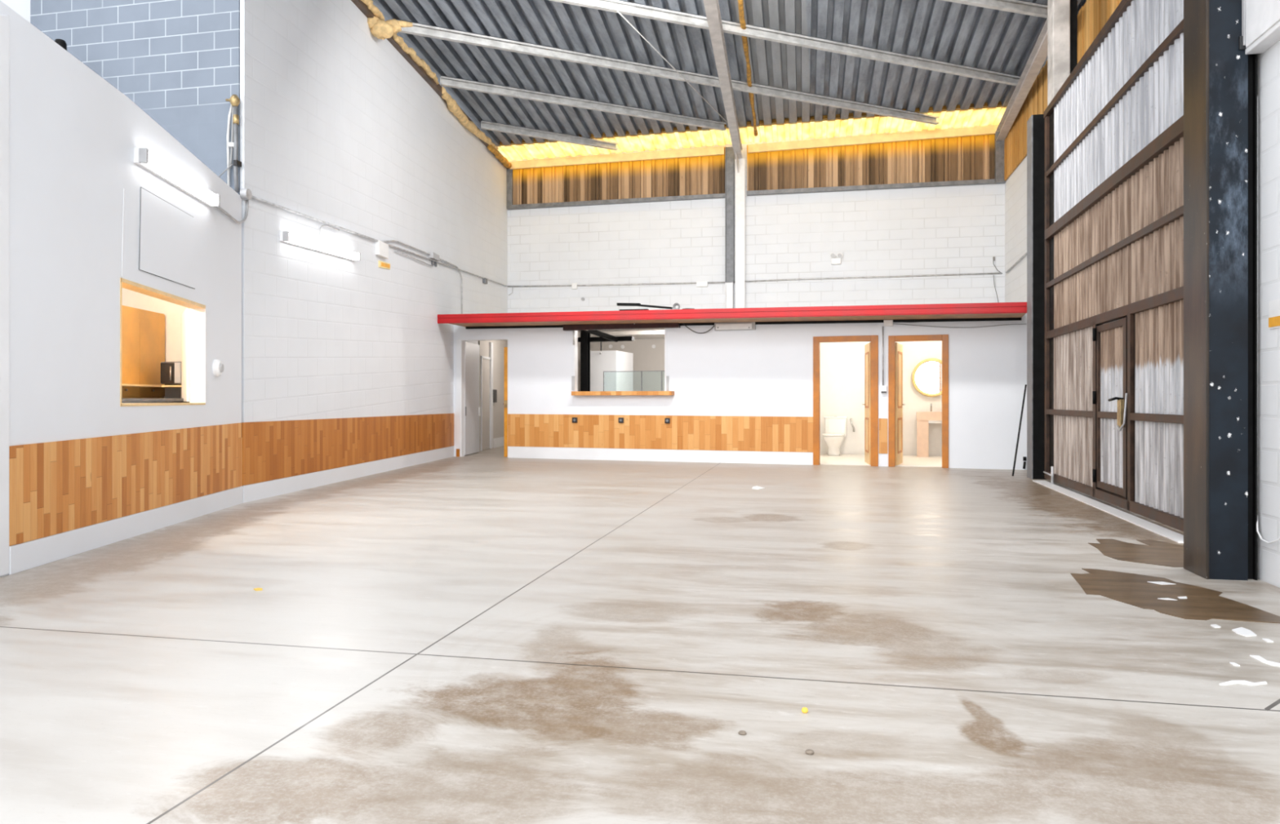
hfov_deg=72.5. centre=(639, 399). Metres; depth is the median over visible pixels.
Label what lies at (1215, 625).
paint splash
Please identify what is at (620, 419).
wall socket
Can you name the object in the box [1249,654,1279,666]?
paint splash
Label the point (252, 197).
conduit pipe
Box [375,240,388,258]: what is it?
junction box
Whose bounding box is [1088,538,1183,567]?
puddle
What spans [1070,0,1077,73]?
bar
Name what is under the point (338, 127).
wall
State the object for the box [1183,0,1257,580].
steel column
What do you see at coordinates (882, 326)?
conduit pipe
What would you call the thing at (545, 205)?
trim
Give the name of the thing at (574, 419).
wall socket
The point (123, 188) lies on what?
trim
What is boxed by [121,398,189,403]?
countertop
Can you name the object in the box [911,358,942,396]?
round mirror
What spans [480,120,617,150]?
steel purlin
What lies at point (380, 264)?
plate
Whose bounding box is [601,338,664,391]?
wall
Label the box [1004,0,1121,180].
wood panelling
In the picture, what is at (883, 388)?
light switch
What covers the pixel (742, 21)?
strip
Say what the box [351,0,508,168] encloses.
trim
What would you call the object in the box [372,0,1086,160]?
ceiling
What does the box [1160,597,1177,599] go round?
paint splash
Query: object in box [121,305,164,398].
wall
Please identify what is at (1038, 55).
rafter
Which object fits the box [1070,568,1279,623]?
puddle
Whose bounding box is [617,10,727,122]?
rod
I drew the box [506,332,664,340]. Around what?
ceiling
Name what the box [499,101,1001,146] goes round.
trim
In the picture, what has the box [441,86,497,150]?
seal
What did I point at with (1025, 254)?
conduit pipe
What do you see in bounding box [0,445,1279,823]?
floor
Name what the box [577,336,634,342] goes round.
roof beam
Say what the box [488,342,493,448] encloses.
trim
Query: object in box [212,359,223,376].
bell
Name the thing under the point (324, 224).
conduit pipe
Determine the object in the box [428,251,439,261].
junction box
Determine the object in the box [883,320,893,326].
junction box
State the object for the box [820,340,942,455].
wall
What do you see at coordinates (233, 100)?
pipes
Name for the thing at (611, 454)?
baseboard
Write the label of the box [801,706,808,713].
bit
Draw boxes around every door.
[456,338,507,457]
[480,355,490,450]
[813,334,878,466]
[888,333,948,467]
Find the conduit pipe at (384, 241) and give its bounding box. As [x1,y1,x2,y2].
[381,240,462,313]
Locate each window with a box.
[120,277,206,406]
[571,328,674,395]
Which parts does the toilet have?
seat, bowl, cistern lid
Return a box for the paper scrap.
[751,485,764,488]
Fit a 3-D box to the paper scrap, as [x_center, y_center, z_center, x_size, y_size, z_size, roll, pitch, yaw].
[1.483,1.097,10.921,0.158,0.006,0.396,0,0,12]
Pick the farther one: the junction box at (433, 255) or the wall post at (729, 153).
the wall post at (729, 153)
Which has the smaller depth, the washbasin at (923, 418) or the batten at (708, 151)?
the washbasin at (923, 418)
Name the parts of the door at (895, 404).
moulding, moulding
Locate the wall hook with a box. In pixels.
[1022,456,1026,468]
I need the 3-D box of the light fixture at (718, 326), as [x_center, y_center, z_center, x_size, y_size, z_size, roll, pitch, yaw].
[1.630,-1.276,15.177,0.643,0.097,0.025,0,0,18]
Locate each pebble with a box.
[737,730,746,734]
[804,749,813,754]
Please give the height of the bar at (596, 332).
0.253 m
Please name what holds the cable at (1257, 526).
attached to the wall at (1268, 61)
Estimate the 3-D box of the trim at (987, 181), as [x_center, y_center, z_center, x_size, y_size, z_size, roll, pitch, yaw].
[5.232,-4.790,19.677,5.625,0.094,0.110,0,0,12]
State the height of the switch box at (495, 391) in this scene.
0.292 m
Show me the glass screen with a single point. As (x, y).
(614, 371)
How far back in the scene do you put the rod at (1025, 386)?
12.74 m
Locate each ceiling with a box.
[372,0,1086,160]
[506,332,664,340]
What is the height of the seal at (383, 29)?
0.316 m
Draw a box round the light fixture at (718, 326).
[715,323,751,329]
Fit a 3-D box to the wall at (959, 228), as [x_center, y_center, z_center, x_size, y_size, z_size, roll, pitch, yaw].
[2.387,-2.525,20.441,12.113,7.250,0.200,0,0,12]
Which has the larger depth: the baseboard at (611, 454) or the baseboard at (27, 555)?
the baseboard at (611, 454)
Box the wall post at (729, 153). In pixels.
[724,146,733,308]
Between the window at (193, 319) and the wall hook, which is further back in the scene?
the wall hook
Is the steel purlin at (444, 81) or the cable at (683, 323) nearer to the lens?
the cable at (683, 323)
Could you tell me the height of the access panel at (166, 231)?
0.708 m
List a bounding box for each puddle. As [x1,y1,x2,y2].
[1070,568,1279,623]
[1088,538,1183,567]
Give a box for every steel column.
[1026,114,1046,479]
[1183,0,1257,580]
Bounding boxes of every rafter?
[702,0,745,307]
[995,18,1047,183]
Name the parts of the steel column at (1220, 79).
plate, plate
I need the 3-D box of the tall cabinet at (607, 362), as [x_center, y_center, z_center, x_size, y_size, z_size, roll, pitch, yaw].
[-0.653,0.023,19.192,0.660,2.153,1.174,0,0,18]
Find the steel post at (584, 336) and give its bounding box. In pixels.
[580,330,590,391]
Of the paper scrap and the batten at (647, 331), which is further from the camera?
the batten at (647, 331)
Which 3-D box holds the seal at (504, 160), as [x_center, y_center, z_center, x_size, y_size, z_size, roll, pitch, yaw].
[-3.252,-5.664,20.305,0.167,0.220,1.878,0,0,3]
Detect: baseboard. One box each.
[8,485,243,574]
[242,445,453,502]
[493,436,504,448]
[507,446,813,464]
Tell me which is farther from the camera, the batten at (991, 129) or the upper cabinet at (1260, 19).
the batten at (991, 129)
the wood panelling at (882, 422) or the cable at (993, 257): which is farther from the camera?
the cable at (993, 257)
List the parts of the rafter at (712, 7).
haunch plate, post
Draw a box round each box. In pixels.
[240,188,252,199]
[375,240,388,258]
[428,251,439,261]
[493,389,497,402]
[563,322,679,330]
[571,283,577,288]
[696,280,707,286]
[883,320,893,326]
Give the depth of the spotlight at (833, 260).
19.80 m
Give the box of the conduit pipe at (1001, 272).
[733,271,1001,282]
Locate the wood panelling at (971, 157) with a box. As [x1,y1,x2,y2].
[746,133,995,191]
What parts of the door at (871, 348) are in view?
moulding, moulding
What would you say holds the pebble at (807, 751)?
on the floor
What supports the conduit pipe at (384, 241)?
attached to the wall at (338, 127)
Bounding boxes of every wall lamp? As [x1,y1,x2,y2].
[133,146,220,206]
[279,231,360,261]
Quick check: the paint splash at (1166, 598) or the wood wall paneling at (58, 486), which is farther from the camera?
the wood wall paneling at (58, 486)
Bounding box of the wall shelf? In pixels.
[121,383,181,387]
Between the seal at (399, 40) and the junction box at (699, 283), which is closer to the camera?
the seal at (399, 40)
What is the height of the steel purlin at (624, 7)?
0.279 m
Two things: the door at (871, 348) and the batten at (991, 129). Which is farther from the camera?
the batten at (991, 129)
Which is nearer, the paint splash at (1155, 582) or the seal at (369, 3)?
the paint splash at (1155, 582)
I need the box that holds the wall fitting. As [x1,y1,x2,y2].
[849,417,854,431]
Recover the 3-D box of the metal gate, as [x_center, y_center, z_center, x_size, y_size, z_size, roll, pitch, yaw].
[4.896,-1.415,9.287,0.167,5.010,5.323,0,0,13]
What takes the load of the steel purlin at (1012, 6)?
attached to the ceiling at (994, 40)
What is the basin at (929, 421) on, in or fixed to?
in the washbasin at (923, 418)
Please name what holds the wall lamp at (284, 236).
attached to the wall at (338, 127)
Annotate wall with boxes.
[0,0,30,22]
[0,0,241,577]
[30,0,239,398]
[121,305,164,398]
[240,0,507,485]
[453,312,1026,469]
[507,124,1004,351]
[577,342,580,391]
[590,342,600,351]
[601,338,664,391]
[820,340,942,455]
[1004,155,1122,324]
[1257,40,1279,587]
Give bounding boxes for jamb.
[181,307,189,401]
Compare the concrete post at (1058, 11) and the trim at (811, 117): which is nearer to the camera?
the concrete post at (1058, 11)
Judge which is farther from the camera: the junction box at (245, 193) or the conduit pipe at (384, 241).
the conduit pipe at (384, 241)
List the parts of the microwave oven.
door, handle, control panel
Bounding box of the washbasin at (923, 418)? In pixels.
[916,403,942,457]
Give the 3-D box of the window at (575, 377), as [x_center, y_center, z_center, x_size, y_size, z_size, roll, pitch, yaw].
[-0.325,-0.727,15.896,1.975,1.287,0.340,0,0,18]
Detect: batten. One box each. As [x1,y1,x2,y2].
[509,146,724,168]
[577,328,664,335]
[747,124,999,153]
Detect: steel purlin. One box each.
[397,19,938,124]
[440,75,726,130]
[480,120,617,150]
[550,0,1020,85]
[942,0,1047,17]
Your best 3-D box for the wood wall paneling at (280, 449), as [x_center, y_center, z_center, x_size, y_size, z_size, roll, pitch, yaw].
[-3.933,0.578,13.187,0.012,0.673,7.742,0,0,5]
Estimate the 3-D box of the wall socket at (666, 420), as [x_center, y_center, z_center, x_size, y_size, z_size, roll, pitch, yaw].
[0.489,0.370,15.603,0.092,0.094,0.035,0,0,18]
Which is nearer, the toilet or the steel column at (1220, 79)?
the steel column at (1220, 79)
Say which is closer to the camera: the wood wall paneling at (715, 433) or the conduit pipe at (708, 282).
the wood wall paneling at (715, 433)
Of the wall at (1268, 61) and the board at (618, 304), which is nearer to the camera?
the wall at (1268, 61)
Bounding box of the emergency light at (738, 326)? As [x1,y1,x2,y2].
[714,321,755,330]
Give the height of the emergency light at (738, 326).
0.139 m
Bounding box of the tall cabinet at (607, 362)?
[590,350,633,391]
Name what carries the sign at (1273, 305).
attached to the wall at (1268, 61)
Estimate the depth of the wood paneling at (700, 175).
20.88 m
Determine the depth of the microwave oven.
9.06 m
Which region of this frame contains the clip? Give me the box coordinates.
[482,277,487,284]
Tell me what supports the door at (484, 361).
in the wall at (338, 127)
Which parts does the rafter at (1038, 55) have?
post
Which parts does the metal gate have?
frame post, rail, cladding panel, cladding panel, frame rail, frame post, wicket door, door panel, door panel, frame rail, frame rail, frame rail, frame rail, frame rail, handle, cladding panel, cladding panel, cladding panel, cladding panel, frame post, rail, cladding panel, cladding panel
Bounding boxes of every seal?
[360,0,384,19]
[367,15,412,39]
[392,33,439,84]
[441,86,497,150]
[487,144,511,168]
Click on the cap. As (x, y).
(61, 42)
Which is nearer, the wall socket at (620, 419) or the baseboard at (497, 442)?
the wall socket at (620, 419)
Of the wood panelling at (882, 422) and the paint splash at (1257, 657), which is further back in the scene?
the wood panelling at (882, 422)
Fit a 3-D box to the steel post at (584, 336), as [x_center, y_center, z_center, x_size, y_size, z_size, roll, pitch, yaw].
[-1.076,-0.175,17.182,0.149,2.550,0.145,0,0,18]
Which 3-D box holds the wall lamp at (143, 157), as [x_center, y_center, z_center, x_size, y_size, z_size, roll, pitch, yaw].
[-4.093,-1.961,7.789,0.101,0.161,1.471,0,0,-4]
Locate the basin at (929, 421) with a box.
[928,420,942,423]
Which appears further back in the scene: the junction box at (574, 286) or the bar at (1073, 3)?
the junction box at (574, 286)
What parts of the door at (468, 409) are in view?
lock plate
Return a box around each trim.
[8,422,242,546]
[121,188,124,275]
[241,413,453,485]
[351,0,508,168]
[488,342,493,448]
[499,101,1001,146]
[506,168,512,204]
[506,193,724,209]
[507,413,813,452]
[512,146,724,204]
[746,178,1005,195]
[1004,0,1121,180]
[1032,480,1183,542]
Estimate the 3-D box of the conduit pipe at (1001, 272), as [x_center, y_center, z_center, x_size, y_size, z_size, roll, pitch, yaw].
[5.050,-2.763,19.741,5.867,0.064,0.036,0,0,12]
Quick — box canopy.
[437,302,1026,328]
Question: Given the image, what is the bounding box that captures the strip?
[737,0,757,136]
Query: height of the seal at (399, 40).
0.191 m
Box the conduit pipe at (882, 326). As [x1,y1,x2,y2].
[882,326,883,385]
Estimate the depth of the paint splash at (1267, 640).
3.98 m
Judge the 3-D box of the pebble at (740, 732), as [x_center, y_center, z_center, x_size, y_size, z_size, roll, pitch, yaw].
[0.337,1.095,2.874,0.028,0.013,0.023,0,0,12]
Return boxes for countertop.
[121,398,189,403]
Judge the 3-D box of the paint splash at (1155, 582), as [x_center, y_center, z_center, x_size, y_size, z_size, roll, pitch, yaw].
[3.125,1.097,5.234,0.122,0.005,0.084,0,0,-7]
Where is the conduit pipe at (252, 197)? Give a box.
[251,195,506,286]
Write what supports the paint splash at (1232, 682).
on the floor
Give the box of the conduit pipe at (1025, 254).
[1005,252,1026,272]
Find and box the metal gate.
[1043,0,1183,531]
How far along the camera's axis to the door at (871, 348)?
14.72 m
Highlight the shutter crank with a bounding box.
[573,329,588,344]
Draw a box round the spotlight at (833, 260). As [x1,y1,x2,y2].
[830,253,842,264]
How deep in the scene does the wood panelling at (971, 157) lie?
19.67 m
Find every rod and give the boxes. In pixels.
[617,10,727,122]
[1012,384,1026,475]
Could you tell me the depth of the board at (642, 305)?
14.78 m
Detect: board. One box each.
[617,302,640,306]
[619,308,648,310]
[636,303,672,309]
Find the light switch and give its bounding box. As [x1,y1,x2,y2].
[880,385,886,392]
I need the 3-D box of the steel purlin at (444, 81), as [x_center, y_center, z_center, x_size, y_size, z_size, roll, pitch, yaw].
[-0.895,-5.835,17.320,6.183,0.229,0.082,0,0,-28]
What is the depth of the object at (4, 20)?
5.43 m
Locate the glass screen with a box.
[603,370,664,391]
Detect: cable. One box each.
[683,323,714,333]
[893,323,1026,327]
[992,256,1002,273]
[993,275,998,301]
[1256,95,1279,543]
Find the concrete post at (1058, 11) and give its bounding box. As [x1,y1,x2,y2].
[1047,0,1070,106]
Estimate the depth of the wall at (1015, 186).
17.96 m
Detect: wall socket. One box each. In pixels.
[572,417,577,422]
[618,417,623,422]
[664,417,670,422]
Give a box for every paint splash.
[1146,581,1176,584]
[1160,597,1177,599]
[1210,623,1220,627]
[1219,680,1266,685]
[1229,662,1239,666]
[1231,626,1257,636]
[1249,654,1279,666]
[1262,637,1273,642]
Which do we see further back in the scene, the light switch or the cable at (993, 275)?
the cable at (993, 275)
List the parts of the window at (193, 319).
sill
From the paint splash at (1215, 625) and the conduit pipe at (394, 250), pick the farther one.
the conduit pipe at (394, 250)
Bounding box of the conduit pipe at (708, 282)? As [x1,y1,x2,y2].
[506,281,724,287]
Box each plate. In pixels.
[377,260,390,269]
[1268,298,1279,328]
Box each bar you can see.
[584,329,618,342]
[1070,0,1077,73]
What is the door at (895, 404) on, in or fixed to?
in the wall at (766, 370)
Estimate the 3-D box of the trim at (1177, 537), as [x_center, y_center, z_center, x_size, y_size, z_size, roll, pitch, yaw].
[4.814,1.094,9.280,0.155,0.012,5.273,0,0,13]
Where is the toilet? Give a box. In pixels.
[822,416,847,455]
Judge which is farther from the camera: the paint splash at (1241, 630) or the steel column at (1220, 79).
the steel column at (1220, 79)
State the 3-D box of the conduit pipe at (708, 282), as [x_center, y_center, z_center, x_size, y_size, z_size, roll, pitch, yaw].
[-0.622,-2.771,20.947,5.394,0.088,0.036,0,0,12]
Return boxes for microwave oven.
[160,361,181,385]
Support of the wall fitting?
attached to the wall at (842, 363)
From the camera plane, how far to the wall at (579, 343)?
20.72 m
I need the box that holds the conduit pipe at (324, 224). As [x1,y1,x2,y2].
[318,224,339,241]
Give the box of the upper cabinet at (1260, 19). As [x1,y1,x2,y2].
[1238,0,1279,54]
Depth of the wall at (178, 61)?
9.53 m
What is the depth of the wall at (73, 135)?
6.37 m
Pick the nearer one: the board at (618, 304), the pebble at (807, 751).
the pebble at (807, 751)
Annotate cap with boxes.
[54,38,66,50]
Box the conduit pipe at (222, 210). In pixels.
[216,200,248,223]
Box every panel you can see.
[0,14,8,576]
[138,186,195,288]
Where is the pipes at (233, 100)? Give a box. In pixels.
[218,93,241,192]
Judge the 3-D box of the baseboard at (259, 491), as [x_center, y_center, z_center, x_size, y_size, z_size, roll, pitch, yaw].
[-3.931,1.000,13.191,0.016,0.207,7.733,0,0,5]
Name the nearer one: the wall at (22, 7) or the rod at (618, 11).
the wall at (22, 7)
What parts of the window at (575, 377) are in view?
sill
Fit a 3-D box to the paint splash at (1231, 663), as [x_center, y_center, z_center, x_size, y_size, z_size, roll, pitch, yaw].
[2.471,1.097,3.629,0.022,0.005,0.040,0,0,12]
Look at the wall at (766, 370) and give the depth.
15.04 m
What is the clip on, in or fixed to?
attached to the wall at (338, 127)
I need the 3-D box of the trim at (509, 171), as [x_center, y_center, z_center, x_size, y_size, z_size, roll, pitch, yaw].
[-3.188,-5.242,21.473,0.135,1.097,0.100,0,0,12]
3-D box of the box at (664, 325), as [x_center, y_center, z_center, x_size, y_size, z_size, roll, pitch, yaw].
[-0.356,-1.337,15.827,2.217,0.104,0.159,0,0,18]
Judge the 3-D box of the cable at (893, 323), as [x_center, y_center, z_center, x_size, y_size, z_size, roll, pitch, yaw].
[5.118,-1.210,14.057,2.020,0.106,0.012,0,0,18]
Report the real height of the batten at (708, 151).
0.236 m
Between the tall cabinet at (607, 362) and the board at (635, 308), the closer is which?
the board at (635, 308)
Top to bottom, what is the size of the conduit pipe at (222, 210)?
0.343 m
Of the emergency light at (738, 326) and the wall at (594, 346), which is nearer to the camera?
the emergency light at (738, 326)
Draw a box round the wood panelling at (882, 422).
[878,417,887,453]
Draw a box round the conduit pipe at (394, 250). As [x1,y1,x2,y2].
[394,249,433,266]
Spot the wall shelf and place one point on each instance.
(122, 384)
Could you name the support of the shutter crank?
attached to the window at (575, 377)
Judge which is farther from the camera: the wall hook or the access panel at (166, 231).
the wall hook

